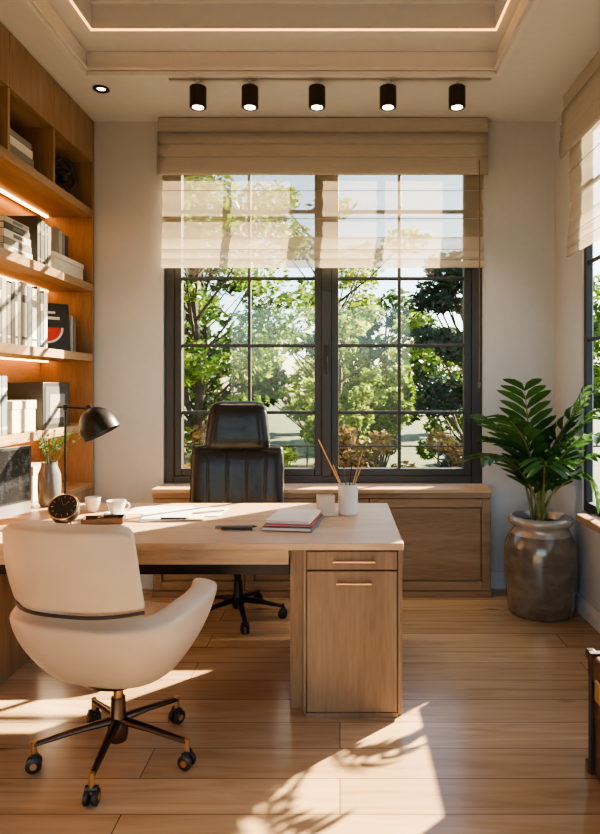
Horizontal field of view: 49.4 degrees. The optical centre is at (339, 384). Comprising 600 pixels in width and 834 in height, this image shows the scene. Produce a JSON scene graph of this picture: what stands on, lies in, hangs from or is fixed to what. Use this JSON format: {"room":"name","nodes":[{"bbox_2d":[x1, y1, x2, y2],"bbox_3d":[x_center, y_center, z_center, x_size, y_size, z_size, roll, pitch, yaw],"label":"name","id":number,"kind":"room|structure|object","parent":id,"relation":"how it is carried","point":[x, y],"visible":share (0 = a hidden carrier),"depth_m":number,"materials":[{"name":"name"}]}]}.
{"room":"office","nodes":[
{"label":"office","id":0,"kind":"room"},
{"bbox_2d":[0,589,599,833],"bbox_3d":[-0.334,1.430,1.485,3.732,0.100,6.170,0,0,0],"label":"floor","id":1,"kind":"structure","parent":0,"point":[490,735],"depth_m":2.49,"materials":[{"name":"brown wood"}]},
{"bbox_2d":[0,22,93,505],"bbox_3d":[-1.853,-0.203,2.805,0.373,3.165,3.210,0,0,0],"label":"bookcase","id":2,"kind":"object","parent":1,"relation":"on","point":[33,104],"visible":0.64,"depth_m":4.03,"materials":[{"name":"brown wood"}]},
{"bbox_2d":[0,376,0,435],"bbox_3d":[-1.820,0.104,3.234,0.241,0.300,0.060,0,0,0],"label":"book","id":3,"kind":"object","parent":2,"relation":"on","point":[0,376],"visible":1,"depth_m":3.25,"materials":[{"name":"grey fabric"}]},
{"bbox_2d":[0,277,1,341],"bbox_3d":[-1.810,-0.377,3.246,0.221,0.332,0.040,0,0,0],"label":"book","id":4,"kind":"object","parent":2,"relation":"on","point":[0,277],"visible":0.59,"depth_m":3.26,"materials":[{"name":"white paper"}]},
{"bbox_2d":[1,376,6,435],"bbox_3d":[-1.820,0.104,3.295,0.241,0.300,0.055,0,0,0],"label":"book","id":5,"kind":"object","parent":2,"relation":"on","point":[3,378],"visible":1,"depth_m":3.28,"materials":[{"name":"white paper"}]},
{"bbox_2d":[2,277,6,342],"bbox_3d":[-1.810,-0.377,3.292,0.220,0.332,0.048,0,0,0],"label":"book","id":6,"kind":"object","parent":2,"relation":"on","point":[4,280],"visible":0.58,"depth_m":3.29,"materials":[{"name":"white paper"}]},
{"bbox_2d":[7,282,10,343],"bbox_3d":[-1.810,-0.368,3.338,0.221,0.314,0.040,0,0,0],"label":"book","id":7,"kind":"object","parent":2,"relation":"on","point":[8,284],"visible":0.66,"depth_m":3.34,"materials":[{"name":"white paper"}]},
{"bbox_2d":[7,281,14,343],"bbox_3d":[-1.810,-0.373,3.380,0.220,0.325,0.040,0,0,0],"label":"book","id":8,"kind":"object","parent":2,"relation":"on","point":[12,283],"visible":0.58,"depth_m":3.37,"materials":[{"name":"white paper"}]},
{"bbox_2d":[11,281,17,343],"bbox_3d":[-1.810,-0.377,3.417,0.221,0.333,0.030,0,0,0],"label":"book","id":9,"kind":"object","parent":2,"relation":"on","point":[15,282],"visible":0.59,"depth_m":3.42,"materials":[{"name":"white paper"}]},
{"bbox_2d":[0,243,31,258],"bbox_3d":[-1.820,-0.702,3.460,0.221,0.042,0.310,0,0,0],"label":"book","id":10,"kind":"object","parent":2,"relation":"on","point":[6,246],"visible":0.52,"depth_m":3.42,"materials":[{"name":"white paper"}]},
{"bbox_2d":[0,236,31,253],"bbox_3d":[-1.820,-0.742,3.456,0.221,0.036,0.298,0,0,0],"label":"book","id":11,"kind":"object","parent":10,"relation":"on","point":[3,239],"visible":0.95,"depth_m":3.42,"materials":[{"name":"white paper"}]},
{"bbox_2d":[0,228,30,246],"bbox_3d":[-1.820,-0.781,3.452,0.221,0.040,0.286,0,0,0],"label":"book","id":12,"kind":"object","parent":11,"relation":"on","point":[3,231],"visible":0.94,"depth_m":3.42,"materials":[{"name":"white paper"}]},
{"bbox_2d":[0,221,29,239],"bbox_3d":[-1.820,-0.819,3.448,0.221,0.034,0.274,0,0,0],"label":"book","id":13,"kind":"object","parent":12,"relation":"on","point":[3,224],"visible":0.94,"depth_m":3.42,"materials":[{"name":"grey paper"}]},
{"bbox_2d":[0,215,28,232],"bbox_3d":[-1.820,-0.852,3.444,0.221,0.030,0.262,0,0,0],"label":"book","id":14,"kind":"object","parent":13,"relation":"on","point":[5,218],"visible":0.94,"depth_m":3.40,"materials":[{"name":"beige paper"}]},
{"bbox_2d":[18,283,21,344],"bbox_3d":[-1.810,-0.376,3.454,0.220,0.330,0.040,0,0,0],"label":"book","id":15,"kind":"object","parent":2,"relation":"on","point":[19,284],"visible":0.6,"depth_m":3.45,"materials":[{"name":"white paper"}]},
{"bbox_2d":[7,400,35,433],"bbox_3d":[-1.800,0.169,3.500,0.208,0.170,0.268,0,0,0],"label":"storage box","id":16,"kind":"object","parent":2,"relation":"on","point":[20,413],"visible":0.89,"depth_m":3.46,"materials":[{"name":"white cardboard"}]},
{"bbox_2d":[18,282,26,345],"bbox_3d":[-1.810,-0.382,3.503,0.221,0.341,0.055,0,0,0],"label":"book","id":17,"kind":"object","parent":2,"relation":"on","point":[24,285],"visible":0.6,"depth_m":3.50,"materials":[{"name":"white paper"}]},
{"bbox_2d":[8,216,39,262],"bbox_3d":[-1.800,-0.816,3.670,0.201,0.270,0.040,0,0,0],"label":"book","id":18,"kind":"object","parent":2,"relation":"on","point":[33,222],"visible":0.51,"depth_m":3.65,"materials":[{"name":"paper"}]},
{"bbox_2d":[27,285,31,345],"bbox_3d":[-1.810,-0.378,3.561,0.220,0.333,0.055,0,0,0],"label":"book","id":19,"kind":"object","parent":2,"relation":"on","point":[29,288],"visible":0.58,"depth_m":3.56,"materials":[{"name":"white paper"}]},
{"bbox_2d":[32,288,36,346],"bbox_3d":[-1.810,-0.373,3.618,0.221,0.324,0.055,0,0,0],"label":"book","id":20,"kind":"object","parent":2,"relation":"on","point":[34,291],"visible":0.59,"depth_m":3.62,"materials":[{"name":"white paper"}]},
{"bbox_2d":[31,462,40,501],"bbox_3d":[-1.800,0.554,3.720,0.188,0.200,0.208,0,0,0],"label":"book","id":21,"kind":"object","parent":2,"relation":"on","point":[35,466],"visible":0.3,"depth_m":3.64,"materials":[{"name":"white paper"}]},
{"bbox_2d":[32,287,39,346],"bbox_3d":[-1.810,-0.382,3.667,0.220,0.342,0.040,0,0,0],"label":"book","id":22,"kind":"object","parent":2,"relation":"on","point":[37,288],"visible":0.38,"depth_m":3.67,"materials":[{"name":"white paper"}]},
{"bbox_2d":[7,382,68,429],"bbox_3d":[-1.798,0.119,3.880,0.225,0.270,0.360,0,0,0],"label":"display box","id":23,"kind":"object","parent":2,"relation":"on","point":[47,395],"visible":0.68,"depth_m":3.73,"materials":[{"name":"grey cardboard"}]},
{"bbox_2d":[40,293,43,347],"bbox_3d":[-1.810,-0.368,3.709,0.221,0.313,0.040,0,0,0],"label":"book","id":24,"kind":"object","parent":2,"relation":"on","point":[41,294],"visible":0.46,"depth_m":3.71,"materials":[{"name":"white paper"}]},
{"bbox_2d":[40,219,44,264],"bbox_3d":[-1.800,-0.811,3.717,0.201,0.260,0.050,0,0,0],"label":"book","id":25,"kind":"object","parent":2,"relation":"on","point":[42,223],"visible":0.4,"depth_m":3.71,"materials":[{"name":"white paper"}]},
{"bbox_2d":[40,291,46,347],"bbox_3d":[-1.810,-0.377,3.755,0.220,0.331,0.048,0,0,0],"label":"book","id":26,"kind":"object","parent":2,"relation":"on","point":[43,292],"visible":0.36,"depth_m":3.75,"materials":[{"name":"white paper"}]},
{"bbox_2d":[45,224,46,264],"bbox_3d":[-1.800,-0.806,3.761,0.201,0.250,0.035,0,0,0],"label":"book","id":27,"kind":"object","parent":2,"relation":"on","point":[45,224],"visible":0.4,"depth_m":3.76,"materials":[{"name":"white paper"}]},
{"bbox_2d":[47,226,50,266],"bbox_3d":[-1.800,-0.803,3.804,0.201,0.245,0.045,0,0,0],"label":"book","id":28,"kind":"object","parent":2,"relation":"on","point":[48,227],"visible":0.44,"depth_m":3.80,"materials":[{"name":"white paper"}]},
{"bbox_2d":[47,303,70,350],"bbox_3d":[-1.815,-0.360,4.012,0.280,0.299,0.059,0,0,-42],"label":"book","id":29,"kind":"object","parent":2,"relation":"on","point":[58,329],"visible":0.39,"depth_m":4.05,"materials":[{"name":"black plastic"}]},
{"bbox_2d":[47,311,62,342],"bbox_3d":[-1.807,-0.358,4.003,0.200,0.199,0.028,0,0,-42],"label":"artwork","id":30,"kind":"object","parent":29,"relation":"attached to","point":[54,318],"depth_m":4.04,"materials":[{"name":"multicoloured paper"}]},
{"bbox_2d":[31,482,92,505],"bbox_3d":[-1.843,0.672,2.805,0.353,0.035,3.150,0,0,0],"label":"countertop","id":31,"kind":"structure","parent":2,"relation":"on","point":[73,488],"depth_m":4.19,"materials":[{"name":"brown wood"}]},
{"bbox_2d":[55,157,76,196],"bbox_3d":[-1.760,-1.313,4.120,0.148,0.264,0.118,0,0,0],"label":"ornament","id":32,"kind":"object","parent":2,"relation":"on","point":[62,177],"visible":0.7,"depth_m":4.12,"materials":[{"name":"black plastic"}]},
{"bbox_2d":[51,251,83,279],"bbox_3d":[-1.810,-0.741,4.110,0.208,0.120,0.448,0,0,0],"label":"storage box","id":33,"kind":"object","parent":2,"relation":"on","point":[60,262],"visible":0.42,"depth_m":4.06,"materials":[{"name":"beige cardboard"}]},
{"bbox_2d":[51,227,58,252],"bbox_3d":[-1.805,-0.883,3.975,0.150,0.160,0.050,0,0,0],"label":"book","id":34,"kind":"object","parent":33,"relation":"on","point":[54,230],"visible":0.33,"depth_m":3.95,"materials":[{"name":"beige paper"}]},
{"bbox_2d":[59,231,61,253],"bbox_3d":[-1.805,-0.878,4.024,0.150,0.150,0.045,0,0,0],"label":"book","id":35,"kind":"object","parent":33,"relation":"on","point":[60,232],"visible":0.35,"depth_m":4.02,"materials":[{"name":"grey paper"}]},
{"bbox_2d":[62,233,64,255],"bbox_3d":[-1.805,-0.875,4.069,0.150,0.145,0.040,0,0,0],"label":"book","id":36,"kind":"object","parent":33,"relation":"on","point":[63,235],"visible":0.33,"depth_m":4.07,"materials":[{"name":"grey paper"}]},
{"bbox_2d":[65,235,67,256],"bbox_3d":[-1.805,-0.873,4.116,0.150,0.140,0.050,0,0,0],"label":"book","id":37,"kind":"object","parent":33,"relation":"on","point":[66,237],"visible":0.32,"depth_m":4.11,"materials":[{"name":"black paper"}]},
{"bbox_2d":[69,315,72,350],"bbox_3d":[-1.830,-0.331,4.220,0.180,0.240,0.040,0,0,0],"label":"book","id":38,"kind":"object","parent":2,"relation":"on","point":[70,316],"visible":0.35,"depth_m":4.21,"materials":[{"name":"grey paper"}]},
{"bbox_2d":[73,319,75,351],"bbox_3d":[-1.830,-0.321,4.268,0.180,0.220,0.035,0,0,0],"label":"book","id":39,"kind":"object","parent":2,"relation":"on","point":[74,320],"visible":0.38,"depth_m":4.26,"materials":[{"name":"grey paper"}]},
{"bbox_3d":[-1.830,-1.204,3.540,0.200,0.045,0.300,0,0,0],"label":"book","id":40,"kind":"object","parent":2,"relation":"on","visible":0},
{"bbox_2d":[10,144,33,167],"bbox_3d":[-1.830,-1.247,3.535,0.200,0.040,0.280,0,0,0],"label":"book","id":41,"kind":"object","parent":40,"relation":"on","point":[14,150],"visible":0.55,"depth_m":3.53,"materials":[{"name":"grey paper"}]},
{"bbox_2d":[10,135,32,159],"bbox_3d":[-1.830,-1.290,3.530,0.200,0.045,0.260,0,0,0],"label":"book","id":42,"kind":"object","parent":41,"relation":"on","point":[13,141],"visible":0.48,"depth_m":3.53,"materials":[{"name":"white paper"}]},
{"bbox_2d":[10,128,30,149],"bbox_3d":[-1.830,-1.331,3.525,0.200,0.035,0.240,0,0,0],"label":"book","id":43,"kind":"object","parent":42,"relation":"on","point":[13,133],"visible":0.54,"depth_m":3.52,"materials":[{"name":"beige paper"}]},
{"bbox_2d":[2,520,216,806],"bbox_3d":[-0.833,0.918,2.383,0.688,0.922,0.687,0,0,14],"label":"office chair","id":44,"kind":"object","parent":1,"relation":"on","point":[81,613],"visible":1,"depth_m":2.13,"materials":[{"name":"beige leather"}]},
{"bbox_2d":[0,503,403,717],"bbox_3d":[-0.697,1.015,3.123,1.917,0.730,0.914,0,0,0],"label":"desk","id":45,"kind":"object","parent":1,"relation":"on","point":[345,573],"visible":0.84,"depth_m":2.69,"materials":[{"name":"brown wood"}]},
{"bbox_2d":[0,445,30,530],"bbox_3d":[-1.544,0.469,2.907,0.080,0.360,0.444,0,0,19],"label":"monitor","id":46,"kind":"object","parent":45,"relation":"on","point":[15,462],"visible":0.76,"depth_m":3.03,"materials":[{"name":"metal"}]},
{"bbox_2d":[34,425,80,506],"bbox_3d":[-1.514,0.434,3.492,0.257,0.429,0.212,0,0,-34],"label":"vase","id":47,"kind":"object","parent":45,"relation":"on","point":[49,474],"visible":0.91,"depth_m":3.46,"materials":[{"name":"white ceramic"}]},
{"bbox_2d":[47,494,79,523],"bbox_3d":[-1.291,0.584,3.047,0.140,0.139,0.133,0,0,-10],"label":"alarm clock","id":48,"kind":"object","parent":45,"relation":"on","point":[64,508],"visible":0.98,"depth_m":3.02,"materials":[{"name":"black plastic"}]},
{"bbox_2d":[57,404,119,493],"bbox_3d":[-1.313,0.373,3.350,0.349,0.551,0.194,0,0,0],"label":"desk lamp","id":49,"kind":"object","parent":45,"relation":"on","point":[95,422],"visible":0.88,"depth_m":3.30,"materials":[{"name":"black metal"}]},
{"bbox_2d":[85,496,100,511],"bbox_3d":[-1.268,0.612,3.329,0.086,0.075,0.080,0,0,-10],"label":"cup","id":50,"kind":"object","parent":45,"relation":"on","point":[92,503],"visible":1,"depth_m":3.30,"materials":[{"name":"white ceramic"}]},
{"bbox_2d":[81,514,125,524],"bbox_3d":[-1.112,0.635,3.060,0.186,0.028,0.106,0,0,-12],"label":"tray","id":51,"kind":"object","parent":45,"relation":"on","point":[115,518],"visible":0.92,"depth_m":3.02,"materials":[{"name":"brown wood"}]},
{"bbox_2d":[103,499,129,514],"bbox_3d":[-1.113,0.613,3.241,0.128,0.073,0.124,0,0,-20],"label":"cup","id":52,"kind":"object","parent":45,"relation":"on","point":[115,506],"visible":0.77,"depth_m":3.22,"materials":[{"name":"white ceramic"}]},
{"bbox_2d":[128,505,193,513],"bbox_3d":[-0.930,0.648,3.380,0.300,0.001,0.210,0,0,-4],"label":"paper sheet","id":53,"kind":"object","parent":45,"relation":"on","point":[138,509],"visible":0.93,"depth_m":3.38,"materials":[{"name":"white paper"}]},
{"bbox_2d":[139,511,204,521],"bbox_3d":[-0.820,0.645,3.200,0.300,0.001,0.210,0,0,-10],"label":"paper sheet","id":54,"kind":"object","parent":45,"relation":"on","point":[156,516],"visible":0.93,"depth_m":3.19,"materials":[{"name":"white paper"}]},
{"bbox_2d":[160,517,188,518],"bbox_3d":[-0.790,0.639,3.120,0.140,0.009,0.009,0,0,-2],"label":"pen","id":55,"kind":"object","parent":54,"relation":"on","point":[161,517],"visible":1,"depth_m":3.12,"materials":[{"name":"black plastic"}]},
{"bbox_2d":[192,510,225,513],"bbox_3d":[-0.660,0.639,3.280,0.170,0.009,0.009,0,0,-25],"label":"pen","id":56,"kind":"object","parent":54,"relation":"on","point":[213,510],"visible":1,"depth_m":3.27,"materials":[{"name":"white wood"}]},
{"bbox_2d":[165,507,228,515],"bbox_3d":[-0.740,0.647,3.330,0.300,0.001,0.210,0,0,6],"label":"paper sheet","id":57,"kind":"object","parent":45,"relation":"on","point":[174,509],"visible":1,"depth_m":3.38,"materials":[{"name":"white paper"}]},
{"bbox_2d":[215,525,256,527],"bbox_3d":[-0.470,0.642,2.950,0.190,0.011,0.012,0,0,-3],"label":"pen","id":58,"kind":"object","parent":45,"relation":"on","point":[216,526],"visible":0.94,"depth_m":2.95,"materials":[{"name":"grey plastic"}]},
{"bbox_2d":[221,527,255,529],"bbox_3d":[-0.450,0.642,2.905,0.160,0.011,0.012,0,0,3],"label":"pen","id":59,"kind":"object","parent":45,"relation":"on","point":[222,528],"visible":1,"depth_m":2.90,"materials":[{"name":"black plastic"}]},
{"bbox_2d":[262,514,322,531],"bbox_3d":[-0.215,0.640,3.030,0.225,0.018,0.310,0,0,8],"label":"book","id":60,"kind":"object","parent":45,"relation":"on","point":[264,528],"visible":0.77,"depth_m":2.88,"materials":[{"name":"grey paper"}]},
{"bbox_2d":[264,513,321,526],"bbox_3d":[-0.214,0.626,3.035,0.215,0.008,0.295,0,0,7],"label":"book","id":61,"kind":"object","parent":60,"relation":"on","point":[312,523],"visible":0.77,"depth_m":2.90,"materials":[{"name":"red paper"}]},
{"bbox_2d":[265,509,319,524],"bbox_3d":[-0.215,0.614,3.040,0.200,0.014,0.275,0,0,9],"label":"book","id":62,"kind":"object","parent":61,"relation":"on","point":[282,516],"visible":1,"depth_m":3.00,"materials":[{"name":"white paper"}]},
{"bbox_2d":[316,494,334,515],"bbox_3d":[-0.072,0.599,3.240,0.084,0.100,0.060,0,0,-10],"label":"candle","id":63,"kind":"object","parent":45,"relation":"on","point":[325,503],"visible":0.81,"depth_m":3.21,"materials":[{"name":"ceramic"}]},
{"bbox_2d":[338,483,357,515],"bbox_3d":[0.040,0.574,3.270,0.101,0.150,0.101,0,0,0],"label":"pencil cup","id":64,"kind":"object","parent":45,"relation":"on","point":[347,495],"visible":0.98,"depth_m":3.23,"materials":[{"name":"white ceramic"}]},
{"bbox_2d":[317,437,340,484],"bbox_3d":[-0.026,0.445,3.273,0.181,0.371,0.006,0,0,2],"label":"pencil","id":65,"kind":"object","parent":64,"relation":"in","point":[317,437],"visible":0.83,"depth_m":3.27,"materials":[{"name":"orange paint"}]},
{"bbox_2d":[343,459,346,485],"bbox_3d":[0.030,0.498,3.285,0.006,0.264,0.065,0,0,-31],"label":"pencil","id":66,"kind":"object","parent":64,"relation":"in","point":[343,459],"visible":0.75,"depth_m":3.29,"materials":[{"name":"black wood"}]},
{"bbox_2d":[352,447,363,484],"bbox_3d":[0.073,0.472,3.280,0.103,0.316,0.006,0,0,-18],"label":"pencil","id":67,"kind":"object","parent":64,"relation":"in","point":[363,447],"visible":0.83,"depth_m":3.28,"materials":[{"name":"brown wood"}]},
{"bbox_2d":[190,401,286,633],"bbox_3d":[-0.613,0.740,3.863,0.600,1.279,0.587,0,0,-3],"label":"office chair","id":68,"kind":"object","parent":1,"relation":"on","point":[237,462],"visible":0.76,"depth_m":3.98,"materials":[{"name":"black leather"}]},
{"bbox_2d":[151,484,491,597],"bbox_3d":[-0.117,1.028,4.312,2.209,0.705,0.214,0,0,0],"label":"base cabinet","id":69,"kind":"object","parent":1,"relation":"on","point":[444,530],"visible":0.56,"depth_m":4.23,"materials":[{"name":"brown wood"}]},
{"bbox_2d":[461,378,599,621],"bbox_3d":[1.069,0.671,3.771,0.758,1.418,0.947,0,0,0],"label":"potted palm","id":70,"kind":"object","parent":1,"relation":"on","point":[541,550],"visible":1,"depth_m":3.78,"materials":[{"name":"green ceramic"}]},
{"bbox_2d":[504,531,577,621],"bbox_3d":[1.222,1.140,3.960,0.434,0.480,0.434,0,0,0],"label":"pot","id":71,"kind":"object","parent":70,"relation":"attached to","point":[541,571],"depth_m":3.78,"materials":[{"name":"brown ceramic"}]},
{"bbox_2d":[585,648,599,780],"bbox_3d":[1.150,1.161,2.040,0.540,0.437,0.600,0,0,0],"label":"trunk","id":72,"kind":"object","parent":1,"relation":"on","point":[592,763],"visible":1,"depth_m":2.28,"materials":[{"name":"brown leather"}]},
{"bbox_2d":[0,0,599,121],"bbox_3d":[-0.294,-1.960,1.410,3.512,0.340,6.020,0,0,0],"label":"ceiling","id":73,"kind":"structure","parent":0,"point":[561,38],"depth_m":3.58,"materials":[{"name":"paint"}]},
{"bbox_2d":[93,85,109,93],"bbox_3d":[-1.440,-1.782,3.920,0.098,0.012,0.098,0,0,0],"label":"recessed light","id":74,"kind":"object","parent":73,"relation":"in","point":[102,89],"visible":1,"depth_m":3.92,"materials":[{"name":"black metal"}]},
{"bbox_2d":[19,0,539,77],"bbox_3d":[-0.280,-1.849,1.375,2.420,0.141,4.790,0,0,0],"label":"trim","id":75,"kind":"structure","parent":73,"relation":"attached to","point":[88,64],"depth_m":3.74,"materials":[{"name":"paint"}]},
{"bbox_2d":[69,0,509,30],"bbox_3d":[-0.251,-1.916,1.305,2.191,0.008,4.410,0,0,0],"label":"led strip","id":76,"kind":"object","parent":73,"relation":"attached to","point":[71,1],"visible":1,"depth_m":3.50,"materials":[{"name":"white plastic"}]},
{"bbox_2d":[169,78,490,110],"bbox_3d":[-0.060,-1.704,3.800,1.880,0.171,0.099,0,0,0],"label":"track light","id":77,"kind":"object","parent":73,"relation":"attached to","point":[197,91],"visible":1,"depth_m":3.78,"materials":[{"name":"black metal"}]},
{"bbox_2d":[94,122,554,571],"bbox_3d":[-0.294,-0.355,4.495,3.512,3.470,0.150,0,0,0],"label":"wall","id":78,"kind":"structure","parent":0,"point":[518,272],"depth_m":4.42,"materials":[{"name":"white paint"}]},
{"bbox_2d":[140,574,152,588],"bbox_3d":[-1.442,1.325,4.411,0.416,0.110,0.018,0,0,0],"label":"baseboard","id":79,"kind":"structure","parent":78,"relation":"attached to","point":[146,579],"depth_m":4.40,"materials":[{"name":"paint"}]},
{"bbox_2d":[164,268,481,483],"bbox_3d":[-0.116,-0.448,4.470,2.177,2.245,0.150,0,0,0],"label":"window","id":80,"kind":"structure","parent":78,"relation":"in","point":[326,345],"depth_m":4.46,"materials":[{"name":"paint"}]},
{"bbox_2d":[183,310,184,467],"bbox_3d":[-1.330,0.520,5.500,0.040,2.320,0.040,0,0,0],"label":"garden lamp post","id":81,"kind":"object","parent":80,"relation":"attached to","point":[183,310],"visible":0.32,"depth_m":5.49,"materials":[{"name":"black metal"}]},
{"bbox_2d":[157,118,488,388],"bbox_3d":[-0.115,-0.880,4.350,2.200,1.810,0.132,0,0,0],"label":"blind","id":82,"kind":"object","parent":80,"relation":"attached to","point":[237,192],"visible":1,"depth_m":4.35,"materials":[{"name":"fabric"}]},
{"bbox_2d":[491,572,504,588],"bbox_3d":[1.216,1.325,4.411,0.452,0.110,0.018,0,0,0],"label":"baseboard","id":83,"kind":"structure","parent":78,"relation":"attached to","point":[497,578],"depth_m":4.40,"materials":[{"name":"paint"}]},
{"bbox_2d":[555,114,599,609],"bbox_3d":[1.497,-0.355,1.485,0.070,3.470,6.170,0,0,0],"label":"wall","id":84,"kind":"structure","parent":0,"point":[569,271],"depth_m":4.14,"materials":[{"name":"white paint"}]},
{"bbox_2d":[559,49,599,256],"bbox_3d":[1.392,-0.880,2.720,0.132,1.810,2.590,0,0,0],"label":"blind","id":85,"kind":"object","parent":84,"relation":"attached to","point":[580,120],"visible":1,"depth_m":3.71,"materials":[{"name":"fabric"}]},
{"bbox_2d":[575,591,599,632],"bbox_3d":[1.453,1.325,1.400,0.018,0.110,6.000,0,0,0],"label":"baseboard","id":86,"kind":"structure","parent":84,"relation":"attached to","point":[587,610],"depth_m":3.78,"materials":[{"name":"paint"}]},
{"bbox_2d":[576,514,599,533],"bbox_3d":[1.415,0.760,2.595,0.115,0.040,2.290,0,0,0],"label":"windowsill","id":87,"kind":"structure","parent":84,"relation":"attached to","point":[592,521],"depth_m":3.59,"materials":[{"name":"brown wood"}]},
{"bbox_2d":[584,244,599,515],"bbox_3d":[1.493,-0.405,2.715,0.038,2.330,2.430,0,0,0],"label":"window","id":88,"kind":"structure","parent":84,"relation":"in","point":[589,506],"depth_m":3.89,"materials":[{"name":"paint"}]},
{"label":"outside","id":89,"kind":"structure","parent":0,"visible":0},
{"bbox_2d":[184,401,599,503],"bbox_3d":[0.000,1.705,37.310,80.000,0.050,65.380,0,0,0],"label":"ground","id":90,"kind":"structure","parent":89,"point":[282,431],"depth_m":19.68,"materials":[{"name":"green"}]},
{"bbox_2d":[184,423,206,467],"bbox_3d":[-1.722,1.034,6.819,1.219,1.323,0.924,0,0,0],"label":"shrub","id":91,"kind":"object","parent":90,"relation":"on","point":[201,437],"visible":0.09,"depth_m":6.82,"materials":[{"name":"green plant"}]},
{"bbox_2d":[184,321,222,399],"bbox_3d":[-6.699,-0.353,23.041,4.882,4.070,3.596,0,0,0],"label":"tree","id":92,"kind":"object","parent":90,"relation":"on","point":[209,330],"visible":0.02,"depth_m":23.37,"materials":[{"name":"green plant"}]},
{"bbox_2d":[183,268,291,421],"bbox_3d":[-3.727,-1.990,17.143,5.226,7.346,5.370,0,0,-12],"label":"tree","id":93,"kind":"object","parent":90,"relation":"on","point":[265,386],"visible":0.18,"depth_m":16.94,"materials":[{"name":"green plant"}]},
{"bbox_2d":[183,268,314,456],"bbox_3d":[-2.240,-1.054,9.273,3.928,5.476,3.263,0,0,21],"label":"tree","id":94,"kind":"object","parent":90,"relation":"on","point":[195,376],"visible":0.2,"depth_m":9.33,"materials":[{"name":"green plant"}]},
{"bbox_2d":[282,444,299,467],"bbox_3d":[-0.794,1.131,6.585,0.780,1.116,0.590,0,0,0],"label":"shrub","id":95,"kind":"object","parent":90,"relation":"on","point":[288,451],"visible":0.06,"depth_m":6.50,"materials":[{"name":"green plant"}]},
{"bbox_2d":[240,332,370,429],"bbox_3d":[-1.157,-0.093,22.832,5.060,3.576,3.342,0,0,0],"label":"shrub","id":96,"kind":"object","parent":90,"relation":"on","point":[278,369],"visible":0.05,"depth_m":22.72,"materials":[{"name":"green plant"}]},
{"bbox_2d":[286,357,350,389],"bbox_3d":[-0.510,0.513,15.759,1.574,2.354,1.060,0,0,0],"label":"shrub","id":97,"kind":"object","parent":90,"relation":"on","point":[345,371],"visible":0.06,"depth_m":15.62,"materials":[{"name":"green plant"}]},
{"bbox_2d":[233,268,437,448],"bbox_3d":[-0.084,-1.153,12.667,3.225,5.674,3.795,0,0,41],"label":"tree","id":98,"kind":"object","parent":90,"relation":"on","point":[349,327],"visible":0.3,"depth_m":12.48,"materials":[{"name":"green plant"}]},
{"bbox_2d":[302,377,374,467],"bbox_3d":[-0.025,0.781,9.294,1.090,1.815,0.795,0,0,0],"label":"shrub","id":99,"kind":"object","parent":90,"relation":"on","point":[353,420],"visible":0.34,"depth_m":9.30,"materials":[{"name":"green plant"}]},
{"bbox_2d":[339,364,414,467],"bbox_3d":[0.599,0.676,10.663,1.337,2.025,0.890,0,0,0],"label":"shrub","id":100,"kind":"object","parent":90,"relation":"on","point":[382,421],"visible":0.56,"depth_m":10.61,"materials":[{"name":"green plant"}]},
{"bbox_2d":[339,422,415,467],"bbox_3d":[0.192,1.052,7.157,1.285,1.287,0.867,0,0,12],"label":"shrub","id":101,"kind":"object","parent":90,"relation":"on","point":[345,438],"visible":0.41,"depth_m":7.07,"materials":[{"name":"green plant"}]},
{"bbox_2d":[305,288,461,425],"bbox_3d":[1.324,-0.459,18.282,4.833,4.289,3.634,0,0,0],"label":"tree","id":102,"kind":"object","parent":90,"relation":"on","point":[385,361],"visible":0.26,"depth_m":17.96,"materials":[{"name":"green plant"}]},
{"bbox_2d":[353,364,415,437],"bbox_3d":[1.063,0.584,15.234,1.400,2.211,1.146,0,0,-12],"label":"shrub","id":103,"kind":"object","parent":90,"relation":"on","point":[408,388],"visible":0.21,"depth_m":15.08,"materials":[{"name":"green plant"}]},
{"bbox_2d":[184,444,599,467],"bbox_3d":[0.300,1.110,5.950,6.019,1.140,0.022,0,0,0],"label":"railing","id":104,"kind":"object","parent":90,"relation":"on","point":[306,445],"visible":0.16,"depth_m":5.94,"materials":[{"name":"black metal"}]},
{"bbox_2d":[401,326,462,417],"bbox_3d":[4.132,-0.252,23.016,4.479,3.865,3.448,0,0,0],"label":"shrub","id":105,"kind":"object","parent":90,"relation":"on","point":[419,376],"visible":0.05,"depth_m":22.61,"materials":[{"name":"green plant"}]},
{"bbox_2d":[403,268,462,467],"bbox_3d":[1.850,-0.117,9.190,2.007,3.607,1.592,0,0,-34],"label":"tree","id":106,"kind":"object","parent":90,"relation":"on","point":[440,392],"visible":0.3,"depth_m":9.04,"materials":[{"name":"green plant"}]},
{"bbox_2d":[415,378,462,464],"bbox_3d":[2.066,0.767,11.596,1.546,1.854,1.067,0,0,0],"label":"shrub","id":107,"kind":"object","parent":90,"relation":"on","point":[434,424],"visible":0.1,"depth_m":11.62,"materials":[{"name":"green plant"}]},
{"bbox_2d":[424,349,461,370],"bbox_3d":[3.429,-0.410,14.584,3.396,4.191,2.864,0,0,-44],"label":"tree","id":108,"kind":"object","parent":90,"relation":"on","point":[432,358],"visible":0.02,"depth_m":14.45,"materials":[{"name":"green plant"}]},
{"bbox_2d":[425,427,462,467],"bbox_3d":[1.401,1.070,7.014,1.200,1.252,0.766,0,0,-13],"label":"shrub","id":109,"kind":"object","parent":90,"relation":"on","point":[456,461],"visible":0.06,"depth_m":6.95,"materials":[{"name":"green plant"}]},
{"bbox_2d":[593,274,599,392],"bbox_3d":[5.216,-0.697,10.366,3.107,4.765,3.015,0,0,0],"label":"tree","id":110,"kind":"object","parent":90,"relation":"on","point":[596,308],"visible":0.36,"depth_m":10.55,"materials":[{"name":"green plant"}]},
{"bbox_2d":[593,343,599,413],"bbox_3d":[9.743,-0.081,22.876,4.979,3.525,3.308,0,0,0],"label":"shrub","id":111,"kind":"object","parent":90,"relation":"on","point":[596,396],"visible":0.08,"depth_m":21.52,"materials":[{"name":"green plant"}]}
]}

